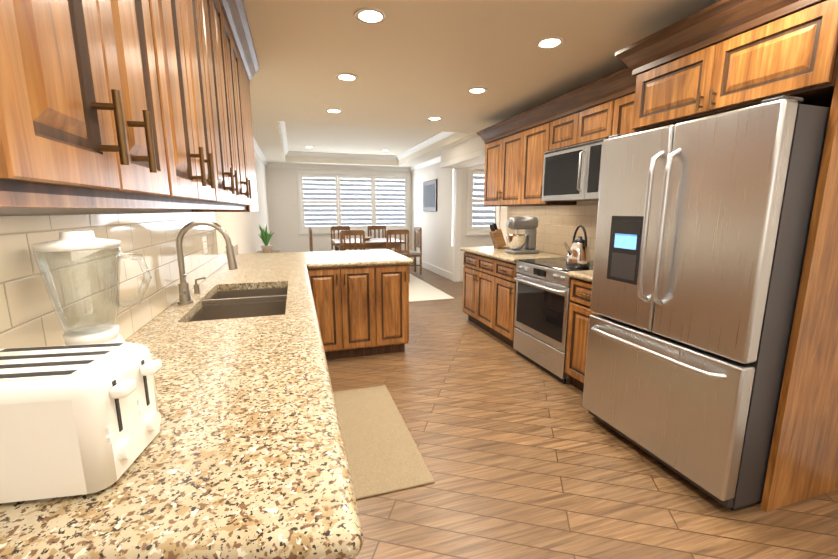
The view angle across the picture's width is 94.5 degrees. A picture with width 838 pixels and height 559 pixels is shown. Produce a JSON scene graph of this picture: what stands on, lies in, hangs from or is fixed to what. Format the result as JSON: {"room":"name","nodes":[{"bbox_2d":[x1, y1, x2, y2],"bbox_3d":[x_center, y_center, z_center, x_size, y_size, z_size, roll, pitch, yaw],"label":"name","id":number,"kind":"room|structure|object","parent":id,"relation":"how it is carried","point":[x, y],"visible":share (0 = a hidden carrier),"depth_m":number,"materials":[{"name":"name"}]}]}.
{"room":"kitchen","nodes":[
{"label":"kitchen","id":0,"kind":"room"},
{"bbox_2d":[0,151,270,254],"bbox_3d":[-1.869,-0.525,3.734,0.100,2.460,11.600,-3,11,-17],"label":"wall","id":1,"kind":"structure","parent":0,"point":[242,229],"depth_m":3.94,"materials":[{"name":"white paint"}]},
{"bbox_2d":[0,0,179,207],"bbox_3d":[-0.644,-0.640,0.491,0.328,1.048,0.565,-3,11,-17],"label":"upper cabinet","id":2,"kind":"object","parent":1,"relation":"attached to","point":[145,104],"depth_m":0.55,"materials":[{"name":"brown wood"}]},
{"bbox_2d":[0,212,237,348],"bbox_3d":[-1.328,-0.165,2.236,0.008,0.438,3.820,-3,11,-17],"label":"tile backsplash","id":3,"kind":"structure","parent":1,"relation":"attached to","point":[28,317],"depth_m":1.21,"materials":[{"name":"beige tile"}]},
{"bbox_2d":[202,236,207,254],"bbox_3d":[-1.435,-0.230,2.595,0.008,0.116,0.116,-3,11,-17],"label":"electrical outlet plate","id":4,"kind":"object","parent":3,"relation":"attached to","point":[204,244],"visible":0.96,"depth_m":2.54,"materials":[{"name":"white plastic"}]},
{"bbox_2d":[160,0,223,207],"bbox_3d":[-0.810,-0.733,1.011,0.328,1.048,0.543,-3,11,-17],"label":"upper cabinet","id":5,"kind":"object","parent":1,"relation":"attached to","point":[185,30],"depth_m":1.13,"materials":[{"name":"brown wood"}]},
{"bbox_2d":[204,0,239,207],"bbox_3d":[-0.974,-0.824,1.522,0.328,1.048,0.545,-3,11,-17],"label":"upper cabinet","id":6,"kind":"object","parent":1,"relation":"attached to","point":[215,16],"depth_m":1.66,"materials":[{"name":"brown wood"}]},
{"bbox_2d":[224,0,251,207],"bbox_3d":[-1.137,-0.916,2.033,0.328,1.048,0.544,-3,11,-17],"label":"upper cabinet","id":7,"kind":"object","parent":1,"relation":"attached to","point":[233,24],"depth_m":2.16,"materials":[{"name":"brown wood"}]},
{"bbox_2d":[240,32,257,207],"bbox_3d":[-1.308,-1.012,2.569,0.328,1.048,0.597,-3,11,-17],"label":"upper cabinet","id":8,"kind":"object","parent":1,"relation":"attached to","point":[244,60],"depth_m":2.66,"materials":[{"name":"brown wood"}]},
{"bbox_2d":[253,137,268,166],"bbox_3d":[-2.532,-2.091,5.879,0.070,0.090,6.450,-3,11,-17],"label":"crown molding","id":9,"kind":"structure","parent":1,"relation":"attached to","point":[259,153],"depth_m":7.12,"materials":[{"name":"white"}]},
{"bbox_2d":[265,167,411,252],"bbox_3d":[-1.880,-1.585,9.666,3.500,2.460,0.100,-3,11,-17],"label":"wall","id":10,"kind":"structure","parent":0,"point":[282,198],"depth_m":9.24,"materials":[{"name":"white paint"}]},
{"bbox_2d":[269,163,408,170],"bbox_3d":[-1.811,-2.719,9.394,3.410,0.090,0.070,-3,11,-17],"label":"crown molding","id":11,"kind":"structure","parent":10,"relation":"attached to","point":[281,165],"depth_m":9.33,"materials":[{"name":"white"}]},
{"bbox_2d":[296,170,410,233],"bbox_3d":[-1.565,-1.913,9.656,2.810,1.490,0.124,-3,11,-17],"label":"window shutters","id":12,"kind":"object","parent":10,"relation":"attached to","point":[322,228],"visible":0.98,"depth_m":9.62,"materials":[{"name":"white wood"}]},
{"bbox_2d":[411,162,453,272],"bbox_3d":[0.288,-1.428,8.790,0.100,2.460,3.100,-3,11,-17],"label":"wall","id":13,"kind":"structure","parent":0,"point":[437,246],"depth_m":8.39,"materials":[{"name":"white paint"}]},
{"bbox_2d":[409,156,440,171],"bbox_3d":[0.235,-2.554,8.470,0.070,0.090,2.910,-3,11,-17],"label":"crown molding","id":14,"kind":"structure","parent":13,"relation":"attached to","point":[438,159],"depth_m":8.70,"materials":[{"name":"white"}]},
{"bbox_2d":[423,179,436,210],"bbox_3d":[0.239,-1.864,8.643,0.032,0.670,0.900,-3,11,-17],"label":"framed art","id":15,"kind":"object","parent":13,"relation":"attached to","point":[430,195],"visible":1,"depth_m":8.57,"materials":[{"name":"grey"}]},
{"bbox_2d":[411,257,452,280],"bbox_3d":[0.235,-0.285,8.961,0.020,0.150,2.870,-3,11,-17],"label":"baseboard","id":16,"kind":"structure","parent":13,"relation":"attached to","point":[440,271],"depth_m":8.48,"materials":[{"name":"white wood"}]},
{"bbox_2d":[460,163,493,273],"bbox_3d":[2.074,-1.250,7.795,2.700,2.460,0.100,-3,11,-17],"label":"wall","id":17,"kind":"structure","parent":0,"point":[476,241],"depth_m":7.43,"materials":[{"name":"white paint"}]},
{"bbox_2d":[465,166,495,235],"bbox_3d":[1.544,-1.517,7.527,1.380,1.300,0.124,-3,11,-17],"label":"window shutters","id":18,"kind":"object","parent":17,"relation":"attached to","point":[482,230],"visible":0.27,"depth_m":7.40,"materials":[{"name":"white wood"}]},
{"bbox_2d":[243,0,719,167],"bbox_3d":[1.120,-2.029,4.476,6.400,0.280,11.700,-3,11,-17],"label":"ceiling","id":19,"kind":"structure","parent":0,"point":[413,65],"depth_m":2.88,"materials":[{"name":"white paint"}]},
{"bbox_2d":[279,121,288,155],"bbox_3d":[-2.318,-2.448,6.655,0.075,0.100,4.200,-3,11,-17],"label":"crown molding","id":20,"kind":"structure","parent":19,"relation":"attached to","point":[281,123],"depth_m":6.55,"materials":[{"name":"white"}]},
{"bbox_2d":[325,109,341,112],"bbox_3d":[-0.931,-1.838,4.226,0.186,0.005,0.186,5,11,27],"label":"recessed light","id":21,"kind":"object","parent":19,"relation":"in","point":[327,110],"depth_m":4.21,"materials":[{"name":"white"}]},
{"bbox_2d":[289,151,395,159],"bbox_3d":[-1.729,-2.862,8.967,2.430,0.100,0.075,-3,11,-17],"label":"crown molding","id":22,"kind":"structure","parent":19,"relation":"attached to","point":[291,153],"depth_m":8.93,"materials":[{"name":"white"}]},
{"bbox_2d":[335,73,357,80],"bbox_3d":[-0.588,-1.647,3.156,0.186,0.005,0.186,5,11,27],"label":"recessed light","id":23,"kind":"object","parent":19,"relation":"in","point":[342,76],"depth_m":3.16,"materials":[{"name":"white"}]},
{"bbox_2d":[354,7,386,23],"bbox_3d":[-0.270,-1.469,2.160,0.186,0.005,0.186,5,11,27],"label":"recessed light","id":24,"kind":"object","parent":19,"relation":"in","point":[369,15],"depth_m":2.15,"materials":[{"name":"white"}]},
{"bbox_2d":[427,117,442,120],"bbox_3d":[0.185,-1.900,4.572,0.186,0.005,0.186,5,11,27],"label":"recessed light","id":25,"kind":"object","parent":19,"relation":"in","point":[429,118],"depth_m":4.56,"materials":[{"name":"white"}]},
{"bbox_2d":[467,87,487,93],"bbox_3d":[0.528,-1.709,3.502,0.186,0.005,0.186,5,11,27],"label":"recessed light","id":26,"kind":"object","parent":19,"relation":"in","point":[476,90],"depth_m":3.50,"materials":[{"name":"white"}]},
{"bbox_2d":[535,36,564,48],"bbox_3d":[0.846,-1.531,2.506,0.186,0.005,0.186,5,11,27],"label":"recessed light","id":27,"kind":"object","parent":19,"relation":"in","point":[550,42],"depth_m":2.50,"materials":[{"name":"white"}]},
{"bbox_2d":[441,135,598,260],"bbox_3d":[1.877,-0.447,3.296,0.420,2.460,8.500,-3,11,-17],"label":"wall","id":28,"kind":"structure","parent":0,"point":[472,144],"depth_m":5.93,"materials":[{"name":"white paint"}]},
{"bbox_2d":[396,131,455,160],"bbox_3d":[0.091,-2.582,7.402,0.075,0.100,4.200,-3,11,-17],"label":"crown molding","id":29,"kind":"structure","parent":28,"relation":"attached to","point":[439,136],"depth_m":7.32,"materials":[{"name":"white"}]},
{"bbox_2d":[440,148,500,281],"bbox_3d":[0.915,-0.861,6.296,0.438,2.220,2.330,-3,11,-17],"label":"door frame","id":30,"kind":"structure","parent":28,"relation":"attached to","point":[457,217],"depth_m":7.28,"materials":[{"name":"white"}]},
{"bbox_2d":[481,116,520,205],"bbox_3d":[1.086,-1.287,4.388,0.346,0.890,0.864,-3,11,-17],"label":"upper cabinet","id":31,"kind":"object","parent":28,"relation":"attached to","point":[517,146],"depth_m":4.29,"materials":[{"name":"brown wood"}]},
{"bbox_2d":[517,104,576,205],"bbox_3d":[1.280,-1.178,3.782,0.346,0.890,0.427,-3,11,-17],"label":"upper cabinet","id":32,"kind":"object","parent":28,"relation":"attached to","point":[535,122],"depth_m":3.74,"materials":[{"name":"brown wood"}]},
{"bbox_2d":[506,205,597,259],"bbox_3d":[1.493,-0.476,3.808,0.008,0.498,2.438,-3,11,-17],"label":"tile backsplash","id":33,"kind":"structure","parent":28,"relation":"attached to","point":[556,227],"depth_m":3.96,"materials":[{"name":"beige tile"}]},
{"bbox_2d":[545,92,576,151],"bbox_3d":[1.400,-1.345,3.366,0.346,0.415,0.370,-3,11,-17],"label":"upper cabinet","id":34,"kind":"object","parent":28,"relation":"attached to","point":[563,110],"depth_m":3.32,"materials":[{"name":"brown wood"}]},
{"bbox_2d":[573,76,612,144],"bbox_3d":[1.511,-1.283,3.019,0.346,0.415,0.370,-3,11,-17],"label":"upper cabinet","id":35,"kind":"object","parent":28,"relation":"attached to","point":[592,122],"depth_m":2.97,"materials":[{"name":"brown wood"}]},
{"bbox_2d":[542,138,607,200],"bbox_3d":[1.411,-0.889,3.255,0.439,0.435,0.736,-3,11,-17],"label":"microwave","id":36,"kind":"object","parent":35,"relation":"attached to","point":[572,173],"visible":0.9,"depth_m":3.15,"materials":[{"name":"grey metal"}]},
{"bbox_2d":[609,48,692,135],"bbox_3d":[1.630,-0.983,2.687,0.346,0.890,0.425,-3,11,-17],"label":"upper cabinet","id":37,"kind":"object","parent":28,"relation":"attached to","point":[621,105],"depth_m":2.67,"materials":[{"name":"brown wood"}]},
{"bbox_2d":[327,264,837,558],"bbox_3d":[0.837,0.529,5.001,6.900,0.060,12.000,-3,11,-17],"label":"floor","id":38,"kind":"structure","parent":0,"point":[523,458],"depth_m":1.97,"materials":[{"name":"brown wood"}]},
{"bbox_2d":[256,250,280,252],"bbox_3d":[-2.181,-0.003,5.645,0.340,0.760,0.900,-3,11,-17],"label":"console table","id":39,"kind":"object","parent":38,"relation":"on","point":[275,251],"visible":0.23,"depth_m":5.83,"materials":[{"name":"brown wood"}]},
{"bbox_2d":[258,224,273,252],"bbox_3d":[-2.131,-0.558,5.400,0.217,0.417,0.197,-3,11,-17],"label":"potted plant","id":40,"kind":"object","parent":39,"relation":"on","point":[265,236],"visible":0.96,"depth_m":5.38,"materials":[{"name":"green plant"}]},
{"bbox_2d":[308,266,379,359],"bbox_3d":[-0.789,0.271,3.785,0.616,0.876,0.620,-3,11,-17],"label":"base cabinet","id":41,"kind":"object","parent":38,"relation":"on","point":[362,310],"depth_m":3.51,"materials":[{"name":"brown wood"}]},
{"bbox_2d":[0,220,375,558],"bbox_3d":[-0.987,-0.039,2.290,0.663,0.640,3.966,-3,11,-17],"label":"countertop","id":42,"kind":"structure","parent":41,"relation":"on","point":[242,455],"depth_m":0.74,"materials":[{"name":"beige stone"}]},
{"bbox_2d":[0,342,161,502],"bbox_3d":[-0.640,0.234,0.678,0.306,0.198,0.200,-2,10,-9],"label":"toaster","id":43,"kind":"object","parent":42,"relation":"on","point":[80,419],"visible":1,"depth_m":0.61,"materials":[{"name":"white plastic"}]},
{"bbox_2d":[31,231,151,345],"bbox_3d":[-0.773,0.084,0.946,0.226,0.400,0.172,-3,11,-17],"label":"blender jar","id":44,"kind":"object","parent":42,"relation":"on","point":[78,242],"visible":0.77,"depth_m":0.91,"materials":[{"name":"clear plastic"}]},
{"bbox_2d":[376,249,414,265],"bbox_3d":[-0.636,-0.224,3.933,0.942,0.042,1.030,-3,11,-17],"label":"countertop","id":45,"kind":"structure","parent":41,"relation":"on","point":[383,256],"depth_m":3.68,"materials":[{"name":"beige stone"}]},
{"bbox_2d":[333,385,434,499],"bbox_3d":[-0.334,0.949,2.444,0.510,0.012,1.160,-3,11,-17],"label":"kitchen rug","id":46,"kind":"object","parent":38,"relation":"on","point":[383,454],"visible":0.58,"depth_m":2.27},
{"bbox_2d":[376,264,408,353],"bbox_3d":[-0.336,0.246,3.926,0.334,0.876,0.620,-3,11,-17],"label":"base cabinet","id":47,"kind":"object","parent":38,"relation":"on","point":[392,281],"depth_m":3.63,"materials":[{"name":"brown wood"}]},
{"bbox_2d":[409,274,453,301],"bbox_3d":[-1.221,0.026,7.608,2.470,0.012,4.000,-3,11,-17],"label":"dining rug","id":48,"kind":"object","parent":38,"relation":"on","point":[420,290],"visible":0.25,"depth_m":6.50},
{"bbox_2d":[309,227,312,251],"bbox_3d":[-1.967,-0.537,7.801,0.440,1.026,0.460,-3,11,-17],"label":"dining chair","id":49,"kind":"object","parent":48,"relation":"on","point":[310,240],"visible":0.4,"depth_m":7.51,"materials":[{"name":"brown wood"}]},
{"bbox_2d":[330,226,351,250],"bbox_3d":[-1.727,-0.686,8.690,0.460,1.006,0.435,-3,11,-17],"label":"dining chair","id":50,"kind":"object","parent":48,"relation":"on","point":[334,228],"visible":0.35,"depth_m":8.79,"materials":[{"name":"brown wood"}]},
{"bbox_2d":[340,230,364,250],"bbox_3d":[-1.254,-0.421,7.212,0.460,1.006,0.435,-3,11,-17],"label":"dining chair","id":51,"kind":"object","parent":48,"relation":"on","point":[361,233],"visible":0.31,"depth_m":6.95,"materials":[{"name":"brown wood"}]},
{"bbox_2d":[331,237,404,253],"bbox_3d":[-1.090,-0.480,8.092,1.350,0.812,1.150,-3,11,-17],"label":"dining table","id":52,"kind":"object","parent":48,"relation":"on","point":[372,243],"visible":0.52,"depth_m":7.67,"materials":[{"name":"brown wood"}]},
{"bbox_2d":[367,225,385,249],"bbox_3d":[-0.926,-0.730,8.939,0.460,1.006,0.435,-3,11,-17],"label":"dining chair","id":53,"kind":"object","parent":48,"relation":"on","point":[382,227],"visible":0.33,"depth_m":9.05,"materials":[{"name":"brown wood"}]},
{"bbox_2d":[386,229,409,281],"bbox_3d":[-0.453,-0.466,7.460,0.460,1.006,0.435,-3,11,-17],"label":"dining chair","id":54,"kind":"object","parent":48,"relation":"on","point":[389,233],"visible":0.44,"depth_m":7.21,"materials":[{"name":"brown wood"}]},
{"bbox_2d":[401,227,421,274],"bbox_3d":[-0.215,-0.624,8.347,0.435,1.006,0.460,-3,11,-17],"label":"dining chair","id":55,"kind":"object","parent":48,"relation":"on","point":[414,253],"visible":0.77,"depth_m":8.24,"materials":[{"name":"brown wood"}]},
{"bbox_2d":[462,252,493,332],"bbox_3d":[0.963,0.132,4.567,0.626,0.876,0.823,-3,11,-17],"label":"base cabinet","id":56,"kind":"object","parent":38,"relation":"on","point":[489,290],"depth_m":4.44,"materials":[{"name":"brown wood"}]},
{"bbox_2d":[490,259,517,347],"bbox_3d":[1.149,0.235,3.987,0.626,0.876,0.411,-3,11,-17],"label":"base cabinet","id":57,"kind":"object","parent":38,"relation":"on","point":[502,301],"depth_m":3.90,"materials":[{"name":"brown wood"}]},
{"bbox_2d":[513,258,593,384],"bbox_3d":[1.285,0.314,3.424,0.675,0.918,0.750,-3,11,-17],"label":"range","id":58,"kind":"object","parent":38,"relation":"on","point":[542,298],"visible":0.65,"depth_m":3.27,"materials":[{"name":"silver metal"}]},
{"bbox_2d":[564,225,589,267],"bbox_3d":[1.266,-0.269,3.111,0.239,0.339,0.184,-3,11,-17],"label":"kettle","id":59,"kind":"object","parent":58,"relation":"on","point":[578,254],"visible":1,"depth_m":3.07,"materials":[{"name":"silver metal"}]},
{"bbox_2d":[565,278,595,391],"bbox_3d":[1.499,0.431,2.891,0.626,0.876,0.412,-3,11,-17],"label":"base cabinet","id":60,"kind":"object","parent":38,"relation":"on","point":[580,292],"depth_m":2.87,"materials":[{"name":"brown wood"}]},
{"bbox_2d":[460,246,592,281],"bbox_3d":[1.183,-0.191,3.748,0.656,0.042,2.420,-3,11,-17],"label":"countertop","id":61,"kind":"structure","parent":60,"relation":"on","point":[503,255],"depth_m":3.92,"materials":[{"name":"beige stone"}]},
{"bbox_2d":[489,223,509,248],"bbox_3d":[0.963,-0.521,4.620,0.253,0.298,0.110,-3,11,-17],"label":"knife block","id":62,"kind":"object","parent":61,"relation":"on","point":[497,237],"visible":1,"depth_m":4.58,"materials":[{"name":"brown wood"}]},
{"bbox_2d":[505,216,538,253],"bbox_3d":[1.087,-0.471,4.093,0.355,0.385,0.222,-3,11,-17],"label":"stand mixer","id":63,"kind":"object","parent":61,"relation":"on","point":[516,242],"visible":1,"depth_m":4.04,"materials":[{"name":"grey metal"}]},
{"bbox_2d":[582,95,830,510],"bbox_3d":[1.567,0.102,2.118,0.868,1.795,0.910,-3,11,-17],"label":"refrigerator","id":64,"kind":"object","parent":38,"relation":"on","point":[702,228],"visible":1,"depth_m":1.76,"materials":[{"name":"grey metal"}]},
{"bbox_2d":[632,0,837,511],"bbox_3d":[1.695,-0.086,2.123,0.652,2.163,0.970,-3,11,-17],"label":"tall cabinet","id":65,"kind":"object","parent":38,"relation":"on","point":[794,54],"visible":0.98,"depth_m":1.71,"materials":[{"name":"brown wood"}]},
{"label":"outside","id":66,"kind":"structure","parent":0,"visible":0},
{"bbox_2d":[300,177,404,226],"bbox_3d":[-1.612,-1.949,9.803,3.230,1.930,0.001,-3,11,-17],"label":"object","id":67,"kind":"structure","parent":66,"point":[333,182],"depth_m":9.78,"materials":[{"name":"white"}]},
{"bbox_2d":[452,168,494,245],"bbox_3d":[1.497,-1.554,7.674,1.800,1.740,0.001,-3,11,-17],"label":"sky","id":68,"kind":"structure","parent":66,"point":[482,208],"depth_m":7.58,"materials":[{"name":"white"}]}
]}

